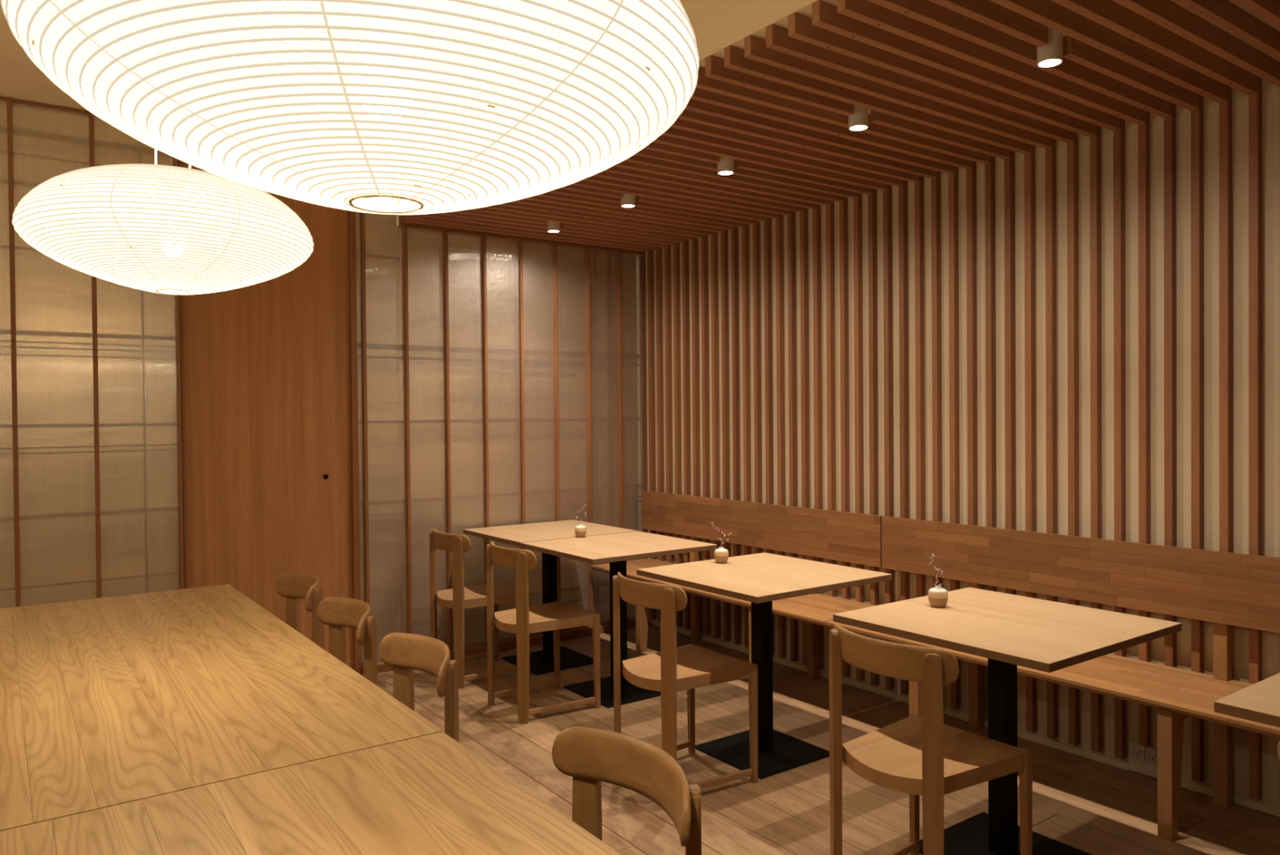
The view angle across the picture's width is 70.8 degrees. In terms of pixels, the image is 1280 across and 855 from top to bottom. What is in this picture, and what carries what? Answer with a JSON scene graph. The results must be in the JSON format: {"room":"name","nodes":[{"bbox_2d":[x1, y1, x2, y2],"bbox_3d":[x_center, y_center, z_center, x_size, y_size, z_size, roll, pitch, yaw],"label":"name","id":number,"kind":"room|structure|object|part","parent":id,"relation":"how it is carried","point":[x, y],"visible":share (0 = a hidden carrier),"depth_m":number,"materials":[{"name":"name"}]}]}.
{"room":"restaurant","nodes":[
{"label":"restaurant","id":0,"kind":"room"},
{"bbox_2d":[171,164,178,589],"bbox_3d":[-2.738,-0.110,5.076,5.890,2.940,0.100,-1,1,-36],"label":"wall","id":1,"kind":"structure","parent":0,"point":[171,165],"depth_m":5.10,"materials":[{"name":"brown wood"}]},
{"bbox_2d":[0,0,1279,253],"bbox_3d":[-0.435,-1.335,1.847,5.890,0.449,7.920,-1,1,-36],"label":"ceiling","id":2,"kind":"structure","parent":0,"point":[943,85],"depth_m":3.15,"materials":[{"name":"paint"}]},
{"bbox_2d":[11,148,313,295],"bbox_3d":[-1.153,-0.894,2.209,0.651,1.128,0.650,-1,1,-30],"label":"paper lantern","id":3,"kind":"object","parent":2,"relation":"hanging from","point":[166,229],"visible":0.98,"depth_m":2.00,"materials":[{"name":"white paper"}]},
{"bbox_3d":[-1.198,-1.030,2.218,0.005,0.852,0.016,-1,1,-11],"label":"suspension cord","id":4,"kind":"part","parent":3,"relation":"part of","materials":[{"name":"beige plastic"}]},
{"bbox_2d":[0,0,699,214],"bbox_3d":[-0.258,-0.835,0.889,0.624,1.227,0.624,0,1,7],"label":"paper lantern","id":5,"kind":"object","parent":2,"relation":"hanging from","point":[386,107],"visible":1,"depth_m":0.73,"materials":[{"name":"white paper"}]},
{"bbox_2d":[546,220,559,232],"bbox_3d":[-0.495,-1.167,5.146,0.072,0.092,0.072,-1,1,-36],"label":"ceiling spotlight","id":6,"kind":"object","parent":2,"relation":"attached to","point":[552,227],"visible":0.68,"depth_m":5.12,"materials":[{"name":"beige metal"}]},
{"bbox_2d":[621,192,635,208],"bbox_3d":[-0.060,-1.163,4.543,0.072,0.092,0.072,-1,1,-36],"label":"ceiling spotlight","id":7,"kind":"object","parent":2,"relation":"attached to","point":[628,201],"visible":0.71,"depth_m":4.51,"materials":[{"name":"beige metal"}]},
{"bbox_2d":[717,155,733,175],"bbox_3d":[0.375,-1.159,3.939,0.072,0.092,0.072,-1,1,-36],"label":"ceiling spotlight","id":8,"kind":"object","parent":2,"relation":"attached to","point":[726,165],"visible":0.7,"depth_m":3.91,"materials":[{"name":"beige metal"}]},
{"bbox_2d":[848,104,868,131],"bbox_3d":[0.809,-1.155,3.335,0.072,0.092,0.072,-1,1,-36],"label":"ceiling spotlight","id":9,"kind":"object","parent":2,"relation":"attached to","point":[859,121],"visible":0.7,"depth_m":3.31,"materials":[{"name":"beige metal"}]},
{"bbox_2d":[1036,28,1062,67],"bbox_3d":[1.244,-1.151,2.732,0.072,0.092,0.072,-1,1,-36],"label":"ceiling spotlight","id":10,"kind":"object","parent":2,"relation":"attached to","point":[1051,55],"visible":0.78,"depth_m":2.70,"materials":[{"name":"beige metal"}]},
{"bbox_2d":[360,616,1279,854],"bbox_3d":[-0.411,1.420,1.882,5.890,0.080,7.920,-1,1,-36],"label":"floor","id":11,"kind":"structure","parent":0,"point":[1092,806],"depth_m":3.38,"materials":[{"name":"beige wood"}]},
{"bbox_2d":[0,96,179,608],"bbox_3d":[-3.442,-0.034,3.570,2.886,2.838,0.116,-1,1,-36],"label":"screen","id":12,"kind":"object","parent":11,"relation":"on","point":[88,508],"visible":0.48,"depth_m":4.20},
{"bbox_3d":[-3.462,-1.447,3.564,2.886,0.012,0.065,-1,1,-36],"label":"head rail","id":13,"kind":"part","parent":12,"relation":"part of","materials":[{"name":"brown wood"}]},
{"bbox_2d":[172,156,184,589],"bbox_3d":[-2.267,-0.056,4.421,0.015,2.840,0.075,-1,1,-36],"label":"trim","id":14,"kind":"structure","parent":12,"relation":"attached to","point":[175,161],"depth_m":4.40,"materials":[{"name":"brown wood"}]},
{"bbox_2d":[177,159,188,588],"bbox_3d":[-2.254,-0.056,4.436,0.016,2.840,0.065,-1,1,-36],"label":"trim","id":15,"kind":"structure","parent":12,"relation":"attached to","point":[180,162],"depth_m":4.41,"materials":[{"name":"brown wood"}]},
{"bbox_2d":[0,583,442,831],"bbox_3d":[-1.340,1.005,2.485,0.800,0.750,2.081,-1,1,-36],"label":"table","id":16,"kind":"object","parent":11,"relation":"on","point":[107,701],"visible":0.75,"depth_m":2.07,"materials":[{"name":"brown wood"}]},
{"bbox_2d":[275,572,324,648],"bbox_3d":[-1.419,0.973,3.328,0.445,0.796,0.425,-1,1,-36],"label":"dining chair","id":17,"kind":"object","parent":11,"relation":"on","point":[293,586],"visible":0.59,"depth_m":3.51,"materials":[{"name":"brown wood"}]},
{"bbox_3d":[-1.371,0.976,3.566,0.053,0.783,0.025,0,1,18],"label":"leg","id":18,"kind":"part","parent":17,"relation":"part of","materials":[{"name":"brown wood"}]},
{"bbox_3d":[-1.282,0.620,3.424,0.101,0.096,0.425,-1,1,-36],"label":"backrest","id":19,"kind":"part","parent":17,"relation":"part of","materials":[{"name":"brown wood"}]},
{"bbox_3d":[-1.178,0.978,3.298,0.025,0.783,0.053,0,1,0],"label":"leg","id":20,"kind":"part","parent":17,"relation":"part of","materials":[{"name":"brown wood"}]},
{"bbox_2d":[0,731,621,854],"bbox_3d":[-0.123,1.017,0.794,0.800,0.749,2.082,-1,1,-36],"label":"table","id":21,"kind":"object","parent":11,"relation":"on","point":[428,794],"visible":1,"depth_m":1.47,"materials":[{"name":"brown wood"}]},
{"bbox_2d":[316,596,377,685],"bbox_3d":[-1.079,0.976,2.840,0.445,0.796,0.425,-1,1,-36],"label":"dining chair","id":22,"kind":"object","parent":11,"relation":"on","point":[340,613],"visible":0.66,"depth_m":3.01,"materials":[{"name":"brown wood"}]},
{"bbox_3d":[-1.032,0.979,3.077,0.053,0.783,0.025,0,1,18],"label":"leg","id":23,"kind":"part","parent":22,"relation":"part of","materials":[{"name":"brown wood"}]},
{"bbox_3d":[-0.943,0.623,2.936,0.101,0.096,0.425,-1,1,-36],"label":"backrest","id":24,"kind":"part","parent":22,"relation":"part of","materials":[{"name":"brown wood"}]},
{"bbox_3d":[-0.839,0.981,2.809,0.025,0.783,0.053,0,1,0],"label":"leg","id":25,"kind":"part","parent":22,"relation":"part of","materials":[{"name":"brown wood"}]},
{"bbox_2d":[355,211,404,675],"bbox_3d":[-1.448,-0.069,5.005,0.259,2.838,0.116,-1,1,-36],"label":"screen","id":26,"kind":"object","parent":11,"relation":"on","point":[378,348],"visible":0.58,"depth_m":5.05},
{"bbox_2d":[347,210,361,674],"bbox_3d":[-1.570,-0.068,4.923,0.035,2.840,0.075,-1,1,-36],"label":"trim","id":27,"kind":"structure","parent":26,"relation":"attached to","point":[351,215],"depth_m":4.89,"materials":[{"name":"brown wood"}]},
{"bbox_2d":[182,160,353,669],"bbox_3d":[-1.921,-0.062,4.684,0.814,2.840,0.042,-1,1,-36],"label":"door","id":28,"kind":"structure","parent":27,"relation":"attached to","point":[267,362],"depth_m":4.68,"materials":[{"name":"brown wood"}]},
{"bbox_3d":[-1.432,1.325,5.018,0.259,0.050,0.105,-1,1,-36],"label":"sill","id":29,"kind":"part","parent":26,"relation":"part of","materials":[{"name":"brown wood"}]},
{"bbox_2d":[378,631,458,742],"bbox_3d":[-0.716,0.979,2.319,0.445,0.796,0.425,-1,1,-36],"label":"dining chair","id":30,"kind":"object","parent":11,"relation":"on","point":[406,652],"visible":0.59,"depth_m":2.49,"materials":[{"name":"brown wood"}]},
{"bbox_3d":[-0.669,0.982,2.556,0.053,0.783,0.025,0,1,18],"label":"leg","id":31,"kind":"part","parent":30,"relation":"part of","materials":[{"name":"brown wood"}]},
{"bbox_3d":[-0.580,0.627,2.415,0.101,0.096,0.425,-1,1,-36],"label":"backrest","id":32,"kind":"part","parent":30,"relation":"part of","materials":[{"name":"brown wood"}]},
{"bbox_3d":[-0.476,0.984,2.288,0.025,0.783,0.053,0,1,0],"label":"leg","id":33,"kind":"part","parent":30,"relation":"part of","materials":[{"name":"brown wood"}]},
{"bbox_2d":[429,528,530,688],"bbox_3d":[-0.893,0.948,4.908,0.445,0.796,0.425,-1,1,-36],"label":"dining chair","id":34,"kind":"object","parent":11,"relation":"on","point":[460,597],"visible":0.85,"depth_m":4.75,"materials":[{"name":"brown wood"}]},
{"bbox_3d":[-1.133,0.956,4.938,0.025,0.783,0.053,0,1,0],"label":"leg","id":35,"kind":"part","parent":34,"relation":"part of","materials":[{"name":"brown wood"}]},
{"bbox_3d":[-1.036,0.601,4.803,0.101,0.096,0.425,-1,1,-36],"label":"backrest","id":36,"kind":"part","parent":34,"relation":"part of","materials":[{"name":"brown wood"}]},
{"bbox_3d":[-0.941,0.958,4.671,0.053,0.783,0.025,0,1,18],"label":"leg","id":37,"kind":"part","parent":34,"relation":"part of","materials":[{"name":"brown wood"}]},
{"bbox_3d":[-0.886,0.922,4.913,0.422,0.053,0.392,-1,1,-36],"label":"seat","id":38,"kind":"part","parent":34,"relation":"part of","materials":[{"name":"brown wood"}]},
{"bbox_3d":[-0.834,1.118,5.185,0.030,0.449,0.026,-1,1,-36],"label":"leg","id":39,"kind":"part","parent":34,"relation":"part of","materials":[{"name":"brown wood"}]},
{"bbox_3d":[-0.613,1.120,4.878,0.030,0.449,0.026,-1,1,-36],"label":"leg","id":40,"kind":"part","parent":34,"relation":"part of","materials":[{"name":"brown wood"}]},
{"bbox_2d":[396,223,648,659],"bbox_3d":[-0.662,0.091,5.572,1.673,2.490,0.116,-1,1,-36],"label":"screen","id":41,"kind":"object","parent":11,"relation":"on","point":[517,366],"visible":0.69,"depth_m":5.51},
{"bbox_3d":[-0.681,-1.148,5.568,1.673,0.012,0.065,-1,1,-36],"label":"head rail","id":42,"kind":"part","parent":41,"relation":"part of","materials":[{"name":"brown wood"}]},
{"bbox_3d":[-0.648,1.311,5.583,1.673,0.050,0.105,-1,1,-36],"label":"sill","id":43,"kind":"part","parent":41,"relation":"part of","materials":[{"name":"brown wood"}]},
{"bbox_2d":[486,541,600,724],"bbox_3d":[-0.489,0.952,4.355,0.445,0.796,0.425,-1,1,-36],"label":"dining chair","id":44,"kind":"object","parent":11,"relation":"on","point":[524,620],"visible":1,"depth_m":4.27,"materials":[{"name":"brown wood"}]},
{"bbox_3d":[-0.729,0.960,4.386,0.025,0.783,0.053,0,1,0],"label":"leg","id":45,"kind":"part","parent":44,"relation":"part of","materials":[{"name":"brown wood"}]},
{"bbox_3d":[-0.631,0.604,4.250,0.101,0.096,0.425,-1,1,-36],"label":"backrest","id":46,"kind":"part","parent":44,"relation":"part of","materials":[{"name":"brown wood"}]},
{"bbox_3d":[-0.536,0.962,4.118,0.053,0.783,0.025,0,1,18],"label":"leg","id":47,"kind":"part","parent":44,"relation":"part of","materials":[{"name":"brown wood"}]},
{"bbox_3d":[-0.482,0.926,4.360,0.422,0.053,0.392,-1,1,-36],"label":"seat","id":48,"kind":"part","parent":44,"relation":"part of","materials":[{"name":"brown wood"}]},
{"bbox_3d":[-0.430,1.121,4.632,0.030,0.449,0.026,-1,1,-36],"label":"leg","id":49,"kind":"part","parent":44,"relation":"part of","materials":[{"name":"brown wood"}]},
{"bbox_3d":[-0.209,1.123,4.325,0.030,0.449,0.026,-1,1,-36],"label":"leg","id":50,"kind":"part","parent":44,"relation":"part of","materials":[{"name":"brown wood"}]},
{"bbox_2d":[463,519,636,675],"bbox_3d":[-0.518,0.964,5.169,0.745,0.752,0.700,-1,1,-36],"label":"cafe table","id":51,"kind":"object","parent":11,"relation":"on","point":[542,661],"visible":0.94,"depth_m":5.14,"materials":[{"name":"brown wood"}]},
{"bbox_3d":[-0.514,1.336,5.173,0.416,0.008,0.416,-1,1,-36],"label":"plate","id":52,"kind":"part","parent":51,"relation":"part of","materials":[{"name":"black metal"}]},
{"bbox_2d":[520,530,717,707],"bbox_3d":[-0.110,0.968,4.602,0.745,0.750,0.688,-1,1,-36],"label":"cafe table","id":53,"kind":"object","parent":11,"relation":"on","point":[615,548],"visible":0.81,"depth_m":4.56,"materials":[{"name":"brown wood"}]},
{"bbox_2d":[574,524,586,537],"bbox_3d":[-0.321,0.558,4.868,0.064,0.067,0.064,-1,1,-36],"label":"bud vase","id":54,"kind":"object","parent":53,"relation":"on","point":[580,530],"visible":1,"depth_m":4.84,"materials":[{"name":"ceramic"}]},
{"bbox_2d":[575,504,586,524],"bbox_3d":[-0.319,0.479,4.867,0.058,0.125,0.012,-1,1,-1],"label":"flower sprig","id":55,"kind":"object","parent":54,"relation":"on","point":[584,504],"visible":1,"depth_m":4.87,"materials":[{"name":"pink"}]},
{"bbox_3d":[-0.107,1.339,4.607,0.416,0.008,0.416,-1,1,-36],"label":"plate","id":56,"kind":"part","parent":53,"relation":"part of","materials":[{"name":"black metal"}]},
{"bbox_2d":[551,725,701,854],"bbox_3d":[-0.149,0.984,1.531,0.445,0.796,0.425,-1,1,-36],"label":"dining chair","id":57,"kind":"object","parent":11,"relation":"on","point":[592,756],"visible":1,"depth_m":1.70,"materials":[{"name":"brown wood"}]},
{"bbox_3d":[-0.102,0.987,1.769,0.053,0.783,0.025,0,1,18],"label":"leg","id":58,"kind":"part","parent":57,"relation":"part of","materials":[{"name":"brown wood"}]},
{"bbox_3d":[0.091,0.989,1.501,0.025,0.783,0.053,0,1,0],"label":"leg","id":59,"kind":"part","parent":57,"relation":"part of","materials":[{"name":"brown wood"}]},
{"bbox_2d":[613,571,758,789],"bbox_3d":[0.151,0.957,3.461,0.445,0.796,0.425,-1,1,-36],"label":"dining chair","id":60,"kind":"object","parent":11,"relation":"on","point":[672,669],"visible":0.95,"depth_m":3.37,"materials":[{"name":"brown wood"}]},
{"bbox_3d":[-0.089,0.966,3.491,0.025,0.783,0.053,0,1,0],"label":"leg","id":61,"kind":"part","parent":60,"relation":"part of","materials":[{"name":"brown wood"}]},
{"bbox_3d":[0.009,0.610,3.356,0.101,0.096,0.425,-1,1,-36],"label":"backrest","id":62,"kind":"part","parent":60,"relation":"part of","materials":[{"name":"brown wood"}]},
{"bbox_3d":[0.104,0.967,3.223,0.053,0.783,0.025,0,1,18],"label":"leg","id":63,"kind":"part","parent":60,"relation":"part of","materials":[{"name":"brown wood"}]},
{"bbox_3d":[0.159,0.932,3.466,0.422,0.053,0.392,-1,1,-36],"label":"seat","id":64,"kind":"part","parent":60,"relation":"part of","materials":[{"name":"brown wood"}]},
{"bbox_3d":[0.211,1.127,3.737,0.030,0.449,0.026,-1,1,-36],"label":"leg","id":65,"kind":"part","parent":60,"relation":"part of","materials":[{"name":"brown wood"}]},
{"bbox_3d":[0.431,1.129,3.430,0.030,0.449,0.026,-1,1,-36],"label":"leg","id":66,"kind":"part","parent":60,"relation":"part of","materials":[{"name":"brown wood"}]},
{"bbox_2d":[590,490,882,678],"bbox_3d":[0.453,0.880,5.077,0.466,0.905,1.988,-1,1,-36],"label":"bench","id":67,"kind":"object","parent":11,"relation":"on","point":[840,535],"visible":0.71,"depth_m":4.91,"materials":[{"name":"brown wood"}]},
{"bbox_3d":[0.023,1.120,5.372,0.090,0.424,0.045,-1,1,-36],"label":"leg","id":68,"kind":"part","parent":67,"relation":"part of","materials":[{"name":"brown wood"}]},
{"bbox_3d":[0.340,0.887,5.599,0.041,0.880,0.045,-1,1,-36],"label":"post","id":69,"kind":"part","parent":67,"relation":"part of","materials":[{"name":"brown wood"}]},
{"bbox_3d":[0.436,0.901,5.065,0.424,0.016,1.988,-1,1,-36],"label":"seat","id":70,"kind":"part","parent":67,"relation":"part of","materials":[{"name":"brown wood"}]},
{"bbox_3d":[0.601,1.125,4.570,0.090,0.424,0.045,-1,1,-36],"label":"leg","id":71,"kind":"part","parent":67,"relation":"part of","materials":[{"name":"brown wood"}]},
{"bbox_3d":[0.601,0.550,5.181,0.013,0.250,1.984,-1,1,-36],"label":"backrest","id":72,"kind":"part","parent":67,"relation":"part of","materials":[{"name":"brown wood"}]},
{"bbox_3d":[0.917,0.892,4.797,0.041,0.880,0.045,-1,1,-36],"label":"post","id":73,"kind":"part","parent":67,"relation":"part of","materials":[{"name":"brown wood"}]},
{"bbox_2d":[636,552,892,778],"bbox_3d":[0.508,0.974,3.744,0.745,0.750,0.743,-1,1,-36],"label":"cafe table","id":74,"kind":"object","parent":11,"relation":"on","point":[761,579],"visible":0.91,"depth_m":3.71,"materials":[{"name":"brown wood"}]},
{"bbox_2d":[714,546,728,563],"bbox_3d":[0.359,0.564,3.974,0.064,0.067,0.064,-1,1,-36],"label":"bud vase","id":75,"kind":"object","parent":74,"relation":"on","point":[721,554],"visible":1,"depth_m":3.95,"materials":[{"name":"ceramic"}]},
{"bbox_2d":[711,521,731,546],"bbox_3d":[0.359,0.481,3.974,0.091,0.129,0.011,-1,1,-1],"label":"flower sprig","id":76,"kind":"object","parent":75,"relation":"on","point":[713,522],"visible":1,"depth_m":3.97,"materials":[{"name":"pink"}]},
{"bbox_3d":[0.511,1.345,3.749,0.416,0.008,0.416,-1,1,-36],"label":"plate","id":77,"kind":"part","parent":74,"relation":"part of","materials":[{"name":"black metal"}]},
{"bbox_2d":[829,623,1032,854],"bbox_3d":[0.803,0.963,2.556,0.445,0.796,0.425,-1,1,-36],"label":"dining chair","id":78,"kind":"object","parent":11,"relation":"on","point":[914,755],"visible":1,"depth_m":2.48,"materials":[{"name":"brown wood"}]},
{"bbox_3d":[0.563,0.971,2.586,0.025,0.783,0.053,0,1,0],"label":"leg","id":79,"kind":"part","parent":78,"relation":"part of","materials":[{"name":"brown wood"}]},
{"bbox_3d":[0.660,0.616,2.451,0.101,0.096,0.425,-1,1,-36],"label":"backrest","id":80,"kind":"part","parent":78,"relation":"part of","materials":[{"name":"brown wood"}]},
{"bbox_3d":[0.862,1.133,2.832,0.030,0.449,0.026,-1,1,-36],"label":"leg","id":81,"kind":"part","parent":78,"relation":"part of","materials":[{"name":"brown wood"}]},
{"bbox_3d":[0.755,0.973,2.318,0.053,0.783,0.025,0,1,18],"label":"leg","id":82,"kind":"part","parent":78,"relation":"part of","materials":[{"name":"brown wood"}]},
{"bbox_3d":[0.810,0.937,2.561,0.422,0.053,0.392,-1,1,-36],"label":"seat","id":83,"kind":"part","parent":78,"relation":"part of","materials":[{"name":"brown wood"}]},
{"bbox_3d":[1.083,1.134,2.526,0.030,0.449,0.026,-1,1,-36],"label":"leg","id":84,"kind":"part","parent":78,"relation":"part of","materials":[{"name":"brown wood"}]},
{"bbox_2d":[833,586,1182,854],"bbox_3d":[1.150,0.979,2.853,0.745,0.750,0.740,-1,1,-36],"label":"cafe table","id":85,"kind":"object","parent":11,"relation":"on","point":[1011,631],"visible":0.93,"depth_m":2.82,"materials":[{"name":"brown wood"}]},
{"bbox_2d":[928,586,947,607],"bbox_3d":[1.005,0.570,3.034,0.064,0.067,0.064,-1,1,-36],"label":"bud vase","id":86,"kind":"object","parent":85,"relation":"on","point":[937,596],"visible":1,"depth_m":3.01,"materials":[{"name":"ceramic"}]},
{"bbox_2d":[929,553,942,586],"bbox_3d":[1.000,0.488,3.033,0.045,0.128,0.013,0,1,3],"label":"flower sprig","id":87,"kind":"object","parent":86,"relation":"on","point":[937,581],"visible":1,"depth_m":3.03,"materials":[{"name":"pink"}]},
{"bbox_3d":[1.153,1.350,2.857,0.416,0.008,0.416,-1,1,-36],"label":"plate","id":88,"kind":"part","parent":85,"relation":"part of","materials":[{"name":"black metal"}]},
{"bbox_2d":[824,515,1279,841],"bbox_3d":[1.618,0.890,3.460,0.466,0.905,1.991,-1,1,-36],"label":"bench","id":89,"kind":"object","parent":11,"relation":"on","point":[1226,589],"visible":0.7,"depth_m":3.31,"materials":[{"name":"brown wood"}]},
{"bbox_3d":[1.174,1.131,3.773,0.090,0.424,0.045,-1,1,-36],"label":"leg","id":90,"kind":"part","parent":89,"relation":"part of","materials":[{"name":"brown wood"}]},
{"bbox_3d":[1.491,0.897,4.000,0.041,0.880,0.045,-1,1,-36],"label":"post","id":91,"kind":"part","parent":89,"relation":"part of","materials":[{"name":"brown wood"}]},
{"bbox_3d":[1.601,0.911,3.447,0.424,0.016,1.991,-1,1,-36],"label":"seat","id":92,"kind":"part","parent":89,"relation":"part of","materials":[{"name":"brown wood"}]},
{"bbox_3d":[1.766,0.560,3.564,0.013,0.250,1.987,-1,1,-36],"label":"backrest","id":93,"kind":"part","parent":89,"relation":"part of","materials":[{"name":"brown wood"}]},
{"bbox_3d":[1.753,1.135,2.970,0.090,0.424,0.045,-1,1,-36],"label":"leg","id":94,"kind":"part","parent":89,"relation":"part of","materials":[{"name":"brown wood"}]},
{"bbox_3d":[2.070,0.902,3.196,0.041,0.880,0.045,-1,1,-36],"label":"post","id":95,"kind":"part","parent":89,"relation":"part of","materials":[{"name":"brown wood"}]},
{"bbox_2d":[1213,672,1279,727],"bbox_3d":[1.808,0.985,1.938,0.745,0.750,0.742,-1,1,-36],"label":"cafe table","id":96,"kind":"object","parent":11,"relation":"on","point":[1260,701],"visible":1,"depth_m":2.01,"materials":[{"name":"brown wood"}]},
{"bbox_2d":[1277,740,1279,760],"bbox_3d":[1.462,0.969,1.640,0.445,0.796,0.425,-1,1,-36],"label":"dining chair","id":97,"kind":"object","parent":11,"relation":"on","point":[1278,744],"visible":1,"depth_m":1.73,"materials":[{"name":"brown wood"}]},
{"bbox_2d":[635,76,1279,808],"bbox_3d":[1.911,-0.131,3.544,0.135,2.940,7.920,-1,1,-36],"label":"wall","id":98,"kind":"structure","parent":0,"point":[1080,336],"depth_m":3.86,"materials":[{"name":"paint"}]},
{"bbox_2d":[627,615,1279,817],"bbox_3d":[1.921,1.325,3.499,0.012,0.028,7.820,-1,1,-36],"label":"baseboard","id":99,"kind":"structure","parent":98,"relation":"attached to","point":[1242,801],"depth_m":3.82,"materials":[{"name":"beige wood"}]},
{"bbox_2d":[1128,740,1157,777],"bbox_3d":[1.945,1.279,3.458,0.020,0.114,0.128,-1,1,-36],"label":"power socket","id":100,"kind":"object","parent":98,"relation":"attached to","point":[1143,759],"visible":0.86,"depth_m":3.46,"materials":[{"name":"beige plastic"}]},
{"bbox_3d":[1.940,1.308,3.455,0.006,0.048,0.120,-1,1,-36],"label":"blank plate","id":101,"kind":"part","parent":100,"relation":"part of","materials":[{"name":"beige plastic"}]}
]}

